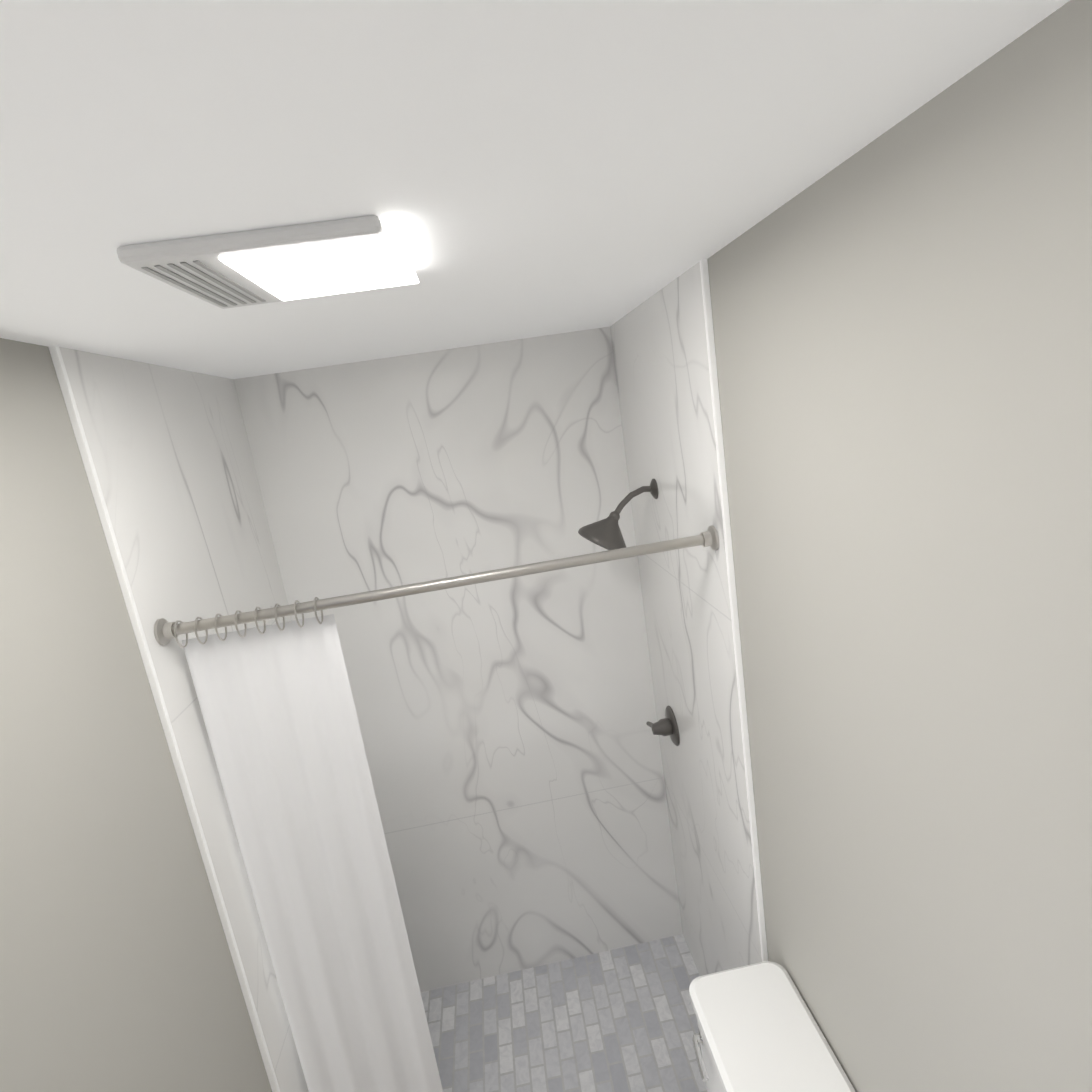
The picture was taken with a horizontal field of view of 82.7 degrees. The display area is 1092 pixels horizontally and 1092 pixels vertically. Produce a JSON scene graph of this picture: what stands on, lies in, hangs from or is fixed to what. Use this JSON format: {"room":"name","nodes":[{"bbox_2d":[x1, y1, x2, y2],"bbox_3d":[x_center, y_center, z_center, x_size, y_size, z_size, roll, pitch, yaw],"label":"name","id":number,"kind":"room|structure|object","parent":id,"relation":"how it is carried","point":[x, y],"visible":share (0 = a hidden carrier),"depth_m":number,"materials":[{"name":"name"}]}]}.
{"room":"bathroom","nodes":[
{"label":"bathroom","id":0,"kind":"room"},
{"bbox_2d":[0,338,308,1091],"bbox_3d":[-0.703,1.038,0.386,0.152,2.645,3.950,-10,12,-5],"label":"wall","id":1,"kind":"structure","parent":0,"point":[134,954],"depth_m":1.21,"materials":[{"name":"grey paint"}]},
{"bbox_2d":[233,327,682,991],"bbox_3d":[-0.291,0.544,2.417,1.420,2.645,0.132,-10,12,-5],"label":"wall","id":2,"kind":"structure","parent":0,"point":[511,741],"depth_m":2.31,"materials":[{"name":"white stone"}]},
{"bbox_2d":[0,0,1069,378],"bbox_3d":[-0.192,-0.320,0.179,1.300,0.080,3.950,-10,12,-5],"label":"ceiling","id":3,"kind":"structure","parent":0,"point":[506,170],"depth_m":0.59,"materials":[{"name":"white paint"}]},
{"bbox_2d":[117,216,418,308],"bbox_3d":[-0.355,-0.390,0.877,0.325,0.024,0.300,-10,12,-5],"label":"exhaust fan","id":4,"kind":"object","parent":3,"relation":"in","point":[260,266],"visible":1,"depth_m":0.79,"materials":[{"name":"white plastic"}]},
{"bbox_2d":[421,934,706,1091],"bbox_3d":[0.005,1.868,2.270,1.300,0.057,0.750,-10,12,-5],"label":"floor","id":5,"kind":"structure","parent":0,"point":[623,1019],"depth_m":2.35,"materials":[{"name":"tile"}]},
{"bbox_2d":[610,0,1091,1091],"bbox_3d":[0.686,0.805,0.499,0.134,2.645,4.190,-10,12,-5],"label":"wall","id":6,"kind":"structure","parent":0,"point":[854,392],"depth_m":0.85,"materials":[{"name":"grey paint"}]},
{"bbox_2d":[154,525,718,644],"bbox_3d":[-0.226,0.086,1.428,1.276,0.060,0.060,-10,12,-5],"label":"shower curtain rod","id":7,"kind":"object","parent":6,"relation":"attached to","point":[164,631],"visible":0.98,"depth_m":1.42,"materials":[{"name":"silver metal"}]},
{"bbox_2d":[174,597,442,1091],"bbox_3d":[-0.536,1.026,1.587,0.345,1.835,0.071,-10,12,-5],"label":"shower curtain","id":8,"kind":"object","parent":7,"relation":"hanging from","point":[278,709],"visible":0.9,"depth_m":1.55,"materials":[{"name":"white fabric"}]},
{"bbox_2d":[578,479,657,549],"bbox_3d":[0.224,-0.081,1.929,0.258,0.219,0.164,-10,12,-5],"label":"shower head","id":9,"kind":"object","parent":6,"relation":"attached to","point":[605,533],"visible":0.9,"depth_m":1.90},
{"bbox_2d":[646,706,679,745],"bbox_3d":[0.412,0.642,2.222,0.078,0.140,0.173,-10,12,-5],"label":"shower valve","id":10,"kind":"object","parent":6,"relation":"attached to","point":[667,725],"visible":1,"depth_m":2.18,"materials":[{"name":"black metal"}]},
{"bbox_3d":[0.167,2.258,0.339,1.420,0.050,3.200,-10,12,-5],"label":"floor","id":11,"kind":"structure","parent":0,"visible":0},
{"bbox_2d":[689,961,855,1091],"bbox_3d":[0.274,1.552,1.342,0.808,0.872,0.524,-10,12,-5],"label":"toilet","id":12,"kind":"object","parent":11,"relation":"on","point":[759,1030],"visible":1,"depth_m":1.37,"materials":[{"name":"white ceramic"}]}
]}

